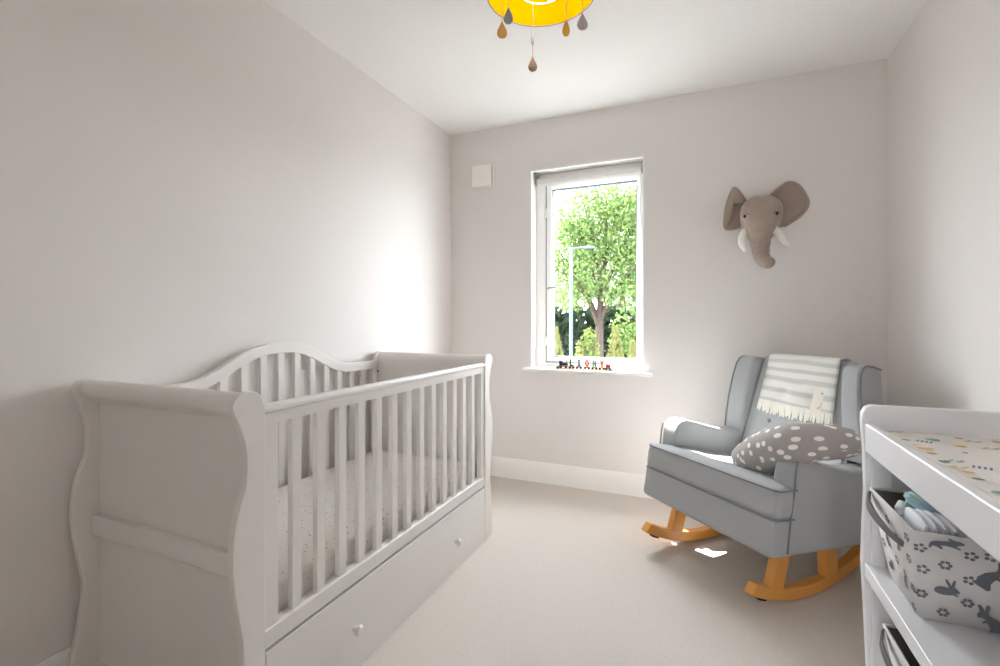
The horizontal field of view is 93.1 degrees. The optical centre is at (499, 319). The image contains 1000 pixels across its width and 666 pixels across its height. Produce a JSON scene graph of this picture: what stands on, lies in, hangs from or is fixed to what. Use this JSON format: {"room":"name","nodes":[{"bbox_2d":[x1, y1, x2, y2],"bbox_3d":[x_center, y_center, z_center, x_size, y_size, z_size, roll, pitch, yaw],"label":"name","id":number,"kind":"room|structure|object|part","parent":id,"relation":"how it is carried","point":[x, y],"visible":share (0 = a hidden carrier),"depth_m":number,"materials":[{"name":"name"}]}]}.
{"room":"bedroom","nodes":[
{"label":"bedroom","id":0,"kind":"room"},
{"bbox_2d":[0,0,450,665],"bbox_3d":[-1.162,-0.123,1.796,0.200,2.400,3.603,0,0,24],"label":"wall","id":1,"kind":"structure","parent":0,"point":[187,187],"depth_m":1.64,"materials":[{"name":"white paint"}]},
{"bbox_2d":[33,646,71,665],"bbox_3d":[-1.063,1.010,1.752,0.016,0.132,3.603,0,0,24],"label":"baseboard","id":2,"kind":"structure","parent":1,"relation":"attached to","point":[62,658],"depth_m":1.33,"materials":[{"name":"white"}]},
{"bbox_2d":[264,0,926,135],"bbox_3d":[0.097,-1.399,1.278,2.924,0.150,3.900,0,0,24],"label":"ceiling","id":3,"kind":"structure","parent":0,"point":[447,60],"depth_m":2.31,"materials":[{"name":"white paint"}]},
{"bbox_2d":[487,0,592,71],"bbox_3d":[0.122,-1.036,1.407,0.332,0.574,0.334,0,0,24],"label":"pendant lamp","id":4,"kind":"object","parent":3,"relation":"hanging from","point":[530,13],"visible":1,"depth_m":1.54,"materials":[{"name":"yellow plastic"}]},
{"bbox_3d":[0.123,-1.081,1.408,0.328,0.215,0.328,0,0,24],"label":"lamp shade","id":5,"kind":"part","parent":4,"relation":"part of","materials":[{"name":"yellow fabric"}]},
{"bbox_2d":[360,476,865,665],"bbox_3d":[-0.198,1.137,0.599,2.924,0.120,5.380,0,0,24],"label":"floor","id":6,"kind":"structure","parent":0,"point":[563,575],"depth_m":1.79,"materials":[{"name":"carpet"}]},
{"bbox_2d":[69,342,491,665],"bbox_3d":[-0.617,0.587,1.856,0.705,0.979,1.425,0,0,24],"label":"cot","id":7,"kind":"object","parent":6,"relation":"on","point":[173,504],"visible":0.97,"depth_m":1.35,"materials":[{"name":"white paint"}]},
{"bbox_3d":[-1.198,0.623,1.380,0.020,0.906,0.087,0,0,24],"label":"post","id":8,"kind":"part","parent":7,"relation":"part of","materials":[{"name":"white paint"}]},
{"bbox_3d":[-0.890,1.033,1.268,0.635,0.057,0.042,0,0,24],"label":"rail","id":9,"kind":"part","parent":7,"relation":"part of","materials":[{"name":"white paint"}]},
{"bbox_3d":[-0.895,0.208,1.255,0.635,0.065,0.063,0,0,24],"label":"scroll rail","id":10,"kind":"part","parent":7,"relation":"part of","materials":[{"name":"white paint"}]},
{"bbox_3d":[-0.890,0.597,1.268,0.635,0.056,0.042,0,0,24],"label":"rail","id":11,"kind":"part","parent":7,"relation":"part of","materials":[{"name":"white paint"}]},
{"bbox_3d":[-0.887,0.644,1.275,0.632,0.806,0.014,0,0,24],"label":"panel","id":12,"kind":"part","parent":7,"relation":"part of","materials":[{"name":"white paint"}]},
{"bbox_3d":[-0.598,0.623,1.118,0.020,0.906,0.087,0,0,24],"label":"post","id":13,"kind":"part","parent":7,"relation":"part of","materials":[{"name":"white paint"}]},
{"bbox_3d":[-0.925,0.180,1.990,0.026,0.166,1.250,0,0,24],"label":"arched rail","id":14,"kind":"part","parent":7,"relation":"part of","materials":[{"name":"white paint"}]},
{"bbox_3d":[-0.432,0.944,1.438,0.031,0.031,0.031,0,0,24],"label":"knob","id":15,"kind":"part","parent":7,"relation":"part of","materials":[{"name":"white paint"}]},
{"bbox_3d":[-0.342,0.235,1.736,0.040,0.046,1.250,0,0,24],"label":"rail","id":16,"kind":"part","parent":7,"relation":"part of","materials":[{"name":"white paint"}]},
{"bbox_3d":[-0.340,0.785,1.735,0.035,0.046,1.250,0,0,24],"label":"rail","id":17,"kind":"part","parent":7,"relation":"part of","materials":[{"name":"white paint"}]},
{"bbox_3d":[-0.331,0.946,1.731,0.018,0.260,1.244,0,0,24],"label":"drawer","id":18,"kind":"part","parent":7,"relation":"part of","materials":[{"name":"white paint"}]},
{"bbox_2d":[278,450,474,612],"bbox_3d":[-0.633,0.742,1.863,0.594,0.118,1.234,0,0,24],"label":"mattress","id":19,"kind":"object","parent":7,"relation":"on","point":[306,483],"visible":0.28,"depth_m":1.72,"materials":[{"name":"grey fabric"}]},
{"bbox_3d":[-0.664,0.623,2.606,0.020,0.906,0.087,0,0,24],"label":"post","id":20,"kind":"part","parent":7,"relation":"part of","materials":[{"name":"white paint"}]},
{"bbox_3d":[-0.375,0.644,2.450,0.632,0.806,0.014,0,0,24],"label":"panel","id":21,"kind":"part","parent":7,"relation":"part of","materials":[{"name":"white paint"}]},
{"bbox_3d":[-0.372,0.597,2.456,0.635,0.056,0.042,0,0,24],"label":"rail","id":22,"kind":"part","parent":7,"relation":"part of","materials":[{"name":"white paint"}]},
{"bbox_3d":[-0.366,0.208,2.469,0.635,0.065,0.063,0,0,24],"label":"scroll rail","id":23,"kind":"part","parent":7,"relation":"part of","materials":[{"name":"white paint"}]},
{"bbox_3d":[-0.179,0.951,2.019,0.031,0.031,0.031,0,0,24],"label":"knob","id":24,"kind":"part","parent":7,"relation":"part of","materials":[{"name":"white paint"}]},
{"bbox_3d":[-0.064,0.623,2.344,0.020,0.906,0.087,0,0,24],"label":"post","id":25,"kind":"part","parent":7,"relation":"part of","materials":[{"name":"white paint"}]},
{"bbox_2d":[641,355,882,600],"bbox_3d":[1.134,0.630,2.099,0.791,0.889,0.702,0,0,-22],"label":"rocking chair","id":26,"kind":"object","parent":6,"relation":"on","point":[800,508],"visible":0.64,"depth_m":1.89,"materials":[{"name":"fabric"}]},
{"bbox_3d":[0.858,0.932,2.276,0.121,0.191,0.038,0,0,-22],"label":"leg","id":27,"kind":"part","parent":26,"relation":"part of","materials":[{"name":"brown wood"}]},
{"bbox_3d":[1.046,0.685,2.386,0.573,0.401,0.094,0,0,-22],"label":"arm","id":28,"kind":"part","parent":26,"relation":"part of","materials":[{"name":"fabric"}]},
{"bbox_2d":[647,444,796,519],"bbox_3d":[1.091,0.670,2.082,0.558,0.153,0.698,0,0,-22],"label":"seat cushion","id":29,"kind":"object","parent":26,"relation":"on","point":[706,475],"depth_m":1.91,"materials":[{"name":"fabric"}]},
{"bbox_3d":[1.052,0.932,1.796,0.121,0.191,0.038,0,0,-22],"label":"leg","id":30,"kind":"part","parent":26,"relation":"part of","materials":[{"name":"brown wood"}]},
{"bbox_2d":[731,422,861,474],"bbox_3d":[1.103,0.515,1.830,0.211,0.273,0.469,0,0,-33],"label":"pillow","id":31,"kind":"object","parent":26,"relation":"on","point":[808,443],"visible":0.84,"depth_m":1.72,"materials":[{"name":"grey fabric"}]},
{"bbox_3d":[1.381,0.462,2.199,0.209,0.550,0.524,0,0,-22],"label":"backrest","id":32,"kind":"part","parent":26,"relation":"part of","materials":[{"name":"fabric"}]},
{"bbox_2d":[757,353,852,423],"bbox_3d":[1.410,0.318,2.204,0.187,0.297,0.368,0,0,-22],"label":"throw blanket","id":33,"kind":"object","parent":26,"relation":"on","point":[795,384],"visible":0.95,"depth_m":2.16,"materials":[{"name":"white fabric"}]},
{"bbox_3d":[1.270,0.700,1.831,0.573,0.371,0.094,0,0,-22],"label":"arm","id":34,"kind":"part","parent":26,"relation":"part of","materials":[{"name":"fabric"}]},
{"bbox_3d":[1.314,0.952,1.902,0.083,0.180,0.038,0,0,-22],"label":"leg","id":35,"kind":"part","parent":26,"relation":"part of","materials":[{"name":"brown wood"}]},
{"bbox_2d":[860,404,999,665],"bbox_3d":[0.822,0.629,0.487,0.512,0.895,0.950,0,0,24],"label":"table","id":36,"kind":"object","parent":6,"relation":"on","point":[888,462],"visible":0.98,"depth_m":0.85,"materials":[{"name":"white laminate"}]},
{"bbox_2d":[879,623,919,665],"bbox_3d":[0.905,0.697,0.769,0.435,0.176,0.223,0,0,24],"label":"storage basket","id":37,"kind":"object","parent":36,"relation":"on","point":[900,654],"visible":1,"depth_m":0.92,"materials":[{"name":"white fabric"}]},
{"bbox_3d":[0.726,0.636,0.871,0.025,0.043,0.162,0,0,24],"label":"handle","id":38,"kind":"part","parent":37,"relation":"part of","materials":[{"name":"grey"}]},
{"bbox_2d":[865,563,999,665],"bbox_3d":[0.818,0.528,0.489,0.496,0.030,0.906,0,0,24],"label":"shelf","id":39,"kind":"object","parent":36,"relation":"attached to","point":[932,642],"depth_m":0.77,"materials":[{"name":"white laminate"}]},
{"bbox_2d":[866,487,999,633],"bbox_3d":[0.902,0.434,0.799,0.435,0.176,0.223,0,0,24],"label":"storage basket","id":40,"kind":"object","parent":36,"relation":"on","point":[944,578],"visible":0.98,"depth_m":0.78,"materials":[{"name":"white fabric"}]},
{"bbox_3d":[0.723,0.373,0.901,0.025,0.043,0.162,0,0,24],"label":"handle","id":41,"kind":"part","parent":40,"relation":"part of","materials":[{"name":"grey fabric"}]},
{"bbox_2d":[894,500,905,518],"bbox_3d":[0.760,0.380,0.888,0.023,0.077,0.031,0,0,-30],"label":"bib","id":42,"kind":"object","parent":40,"relation":"in","point":[899,507],"visible":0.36,"depth_m":0.89,"materials":[{"name":"white fabric"}]},
{"bbox_2d":[904,507,927,531],"bbox_3d":[0.740,0.412,0.844,0.026,0.158,0.142,0,0,24],"label":"folded nappy","id":43,"kind":"object","parent":40,"relation":"in","point":[912,517],"visible":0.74,"depth_m":0.82,"materials":[{"name":"white fabric"}]},
{"bbox_2d":[903,491,941,514],"bbox_3d":[0.799,0.368,0.863,0.102,0.100,0.075,0,0,24],"label":"cloth","id":44,"kind":"object","parent":40,"relation":"in","point":[913,500],"visible":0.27,"depth_m":0.86,"materials":[{"name":"teal fabric"}]},
{"bbox_2d":[914,509,937,533],"bbox_3d":[0.752,0.413,0.839,0.025,0.157,0.141,0,0,24],"label":"folded nappy","id":45,"kind":"object","parent":40,"relation":"in","point":[932,528],"visible":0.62,"depth_m":0.80,"materials":[{"name":"white fabric"}]},
{"bbox_2d":[924,510,947,534],"bbox_3d":[0.763,0.414,0.834,0.025,0.156,0.141,0,0,24],"label":"folded nappy","id":46,"kind":"object","parent":40,"relation":"in","point":[940,525],"visible":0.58,"depth_m":0.79,"materials":[{"name":"white fabric"}]},
{"bbox_2d":[932,512,957,535],"bbox_3d":[0.775,0.414,0.829,0.025,0.154,0.140,0,0,24],"label":"folded nappy","id":47,"kind":"object","parent":40,"relation":"in","point":[951,530],"visible":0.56,"depth_m":0.79,"materials":[{"name":"white fabric"}]},
{"bbox_2d":[945,517,967,537],"bbox_3d":[0.786,0.415,0.824,0.025,0.153,0.140,0,0,24],"label":"folded nappy","id":48,"kind":"object","parent":40,"relation":"in","point":[960,533],"visible":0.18,"depth_m":0.78,"materials":[{"name":"white fabric"}]},
{"bbox_2d":[885,431,999,502],"bbox_3d":[0.826,0.251,0.485,0.476,0.046,0.902,0,0,24],"label":"mat","id":49,"kind":"object","parent":36,"relation":"on","point":[976,461],"visible":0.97,"depth_m":0.80,"materials":[{"name":"white plastic"}]},
{"bbox_2d":[451,58,886,474],"bbox_3d":[0.841,-0.123,2.984,2.924,2.400,0.177,0,0,24],"label":"wall","id":50,"kind":"structure","parent":0,"point":[709,304],"depth_m":2.77,"materials":[{"name":"white paint"}]},
{"bbox_2d":[472,163,493,188],"bbox_3d":[-0.117,-0.992,3.282,0.157,0.155,0.042,0,0,24],"label":"air vent","id":51,"kind":"object","parent":50,"relation":"in","point":[482,175],"visible":1,"depth_m":3.26,"materials":[{"name":"white plastic"}]},
{"bbox_2d":[490,456,655,499],"bbox_3d":[0.802,1.010,2.896,2.524,0.132,0.016,0,0,24],"label":"baseboard","id":52,"kind":"structure","parent":50,"relation":"attached to","point":[622,483],"depth_m":3.04,"materials":[{"name":"white wood"}]},
{"bbox_2d":[530,155,643,371],"bbox_3d":[0.573,-0.329,3.099,0.732,1.337,0.171,0,0,24],"label":"window","id":53,"kind":"structure","parent":50,"relation":"in","point":[542,199],"depth_m":3.18,"materials":[{"name":"white plastic"}]},
{"bbox_3d":[0.366,-0.210,3.162,0.125,0.018,0.025,0,0,36],"label":"lever","id":54,"kind":"part","parent":53,"relation":"part of","materials":[{"name":"silver metal"}]},
{"bbox_2d":[535,160,642,186],"bbox_3d":[0.573,-0.943,3.087,0.707,0.094,0.061,0,0,24],"label":"roller blind","id":55,"kind":"object","parent":53,"relation":"attached to","point":[633,169],"visible":0.86,"depth_m":3.07,"materials":[{"name":"white fabric"}]},
{"bbox_3d":[0.581,-0.966,3.109,0.690,0.044,0.013,0,0,24],"label":"head rail","id":56,"kind":"part","parent":55,"relation":"part of","materials":[{"name":"white plastic"}]},
{"bbox_2d":[522,366,651,376],"bbox_3d":[0.554,0.331,3.048,0.821,0.023,0.149,0,0,24],"label":"window sill","id":57,"kind":"structure","parent":50,"relation":"attached to","point":[622,372],"depth_m":2.97,"materials":[{"name":"white"}]},
{"bbox_2d":[556,366,613,370],"bbox_3d":[0.538,0.310,3.011,0.365,0.018,0.041,0,0,24],"label":"track","id":58,"kind":"object","parent":57,"relation":"on","point":[557,367],"visible":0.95,"depth_m":2.99,"materials":[{"name":"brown wood"}]},
{"bbox_2d":[559,360,567,367],"bbox_3d":[0.411,0.289,3.068,0.057,0.051,0.026,0,0,24],"label":"engine","id":59,"kind":"object","parent":58,"relation":"on","point":[561,363],"visible":1,"depth_m":3.06,"materials":[{"name":"black wood"}]},
{"bbox_2d":[576,359,581,368],"bbox_3d":[0.506,0.285,3.027,0.038,0.058,0.026,0,0,24],"label":"wagon","id":60,"kind":"object","parent":58,"relation":"on","point":[578,360],"visible":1,"depth_m":3.02,"materials":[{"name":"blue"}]},
{"bbox_2d":[584,360,589,368],"bbox_3d":[0.553,0.285,3.006,0.038,0.058,0.026,0,0,24],"label":"wagon","id":61,"kind":"object","parent":58,"relation":"on","point":[586,361],"visible":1,"depth_m":3.00,"materials":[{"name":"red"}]},
{"bbox_2d":[591,360,597,369],"bbox_3d":[0.596,0.285,2.988,0.038,0.058,0.026,0,0,24],"label":"wagon","id":62,"kind":"object","parent":58,"relation":"on","point":[593,361],"visible":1,"depth_m":2.98,"materials":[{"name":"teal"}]},
{"bbox_2d":[599,360,604,369],"bbox_3d":[0.639,0.285,2.969,0.038,0.058,0.026,0,0,24],"label":"wagon","id":63,"kind":"object","parent":58,"relation":"on","point":[601,361],"visible":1,"depth_m":2.96,"materials":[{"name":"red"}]},
{"bbox_2d":[605,364,610,369],"bbox_3d":[0.674,0.296,2.954,0.034,0.037,0.026,0,0,24],"label":"toy caboose","id":64,"kind":"object","parent":58,"relation":"on","point":[608,367],"visible":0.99,"depth_m":2.94,"materials":[{"name":"red wood"}]},
{"bbox_2d":[723,181,809,267],"bbox_3d":[1.394,-0.491,2.517,0.309,0.470,0.314,0,0,-21],"label":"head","id":65,"kind":"object","parent":50,"relation":"attached to","point":[760,218],"visible":1,"depth_m":2.45},
{"bbox_2d":[887,0,999,411],"bbox_3d":[1.334,-0.123,0.707,0.200,2.400,3.603,0,0,24],"label":"wall","id":66,"kind":"structure","parent":0,"point":[943,74],"depth_m":1.83,"materials":[{"name":"white paint"}]},
{"label":"outside","id":67,"kind":"structure","parent":0,"visible":0},
{"bbox_3d":[5.830,2.127,32.148,75.000,0.100,56.400,0,0,24],"label":"ground","id":68,"kind":"structure","parent":67,"visible":0},
{"bbox_2d":[555,326,563,355],"bbox_3d":[0.970,1.092,8.296,0.951,1.969,0.983,0,0,24],"label":"conifer","id":69,"kind":"object","parent":68,"relation":"on","point":[558,351],"visible":0.22,"depth_m":8.23,"materials":[{"name":"green plant"}]},
{"bbox_2d":[569,246,595,355],"bbox_3d":[1.938,0.176,11.155,0.640,3.800,0.160,0,0,24],"label":"street lamp","id":70,"kind":"object","parent":68,"relation":"on","point":[584,247],"visible":0.84,"depth_m":11.23,"materials":[{"name":"white metal"}]},
{"bbox_2d":[574,327,599,356],"bbox_3d":[2.290,1.170,12.513,0.755,1.965,0.645,0,0,24],"label":"shrub","id":71,"kind":"object","parent":68,"relation":"on","point":[586,351],"visible":0.41,"depth_m":12.46,"materials":[{"name":"green plant"}]},
{"bbox_3d":[2.364,1.317,12.525,0.455,1.536,0.362,0,0,-34],"label":"stem","id":72,"kind":"part","parent":71,"relation":"part of","materials":[{"name":"green plant"}]},
{"bbox_2d":[555,183,635,356],"bbox_3d":[3.253,-1.015,13.718,4.492,6.184,2.542,0,0,24],"label":"broadleaf tree","id":73,"kind":"object","parent":68,"relation":"on","point":[616,208],"visible":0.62,"depth_m":13.44,"materials":[{"name":"green plant"}]},
{"bbox_2d":[555,305,635,357],"bbox_3d":[8.702,0.814,16.390,21.403,3.031,1.767,0,0,24],"label":"hedge","id":74,"kind":"object","parent":68,"relation":"on","point":[561,320],"visible":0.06,"depth_m":18.30,"materials":[{"name":"green plant"}]},
{"bbox_2d":[555,206,635,311],"bbox_3d":[5.398,-1.855,21.772,9.164,7.878,2.843,0,0,24],"label":"tree","id":75,"kind":"object","parent":68,"relation":"on","point":[558,234],"visible":0.02,"depth_m":21.89,"materials":[{"name":"green plant"}]},
{"bbox_2d":[605,325,623,357],"bbox_3d":[2.078,1.077,8.445,0.976,1.999,0.939,0,0,-44],"label":"conifer","id":76,"kind":"object","parent":68,"relation":"on","point":[616,349],"visible":0.3,"depth_m":8.42,"materials":[{"name":"green plant"}]},
{"bbox_2d":[607,301,640,364],"bbox_3d":[5.266,0.483,15.273,3.660,3.204,1.302,0,0,24],"label":"shrub","id":77,"kind":"object","parent":68,"relation":"on","point":[627,338],"visible":0.08,"depth_m":15.66,"materials":[{"name":"green plant"}]},
{"bbox_2d":[627,339,636,364],"bbox_3d":[1.941,1.183,7.003,0.751,1.788,0.708,0,0,5],"label":"conifer","id":78,"kind":"object","parent":68,"relation":"on","point":[632,349],"visible":0.11,"depth_m":6.96,"materials":[{"name":"green plant"}]}
]}

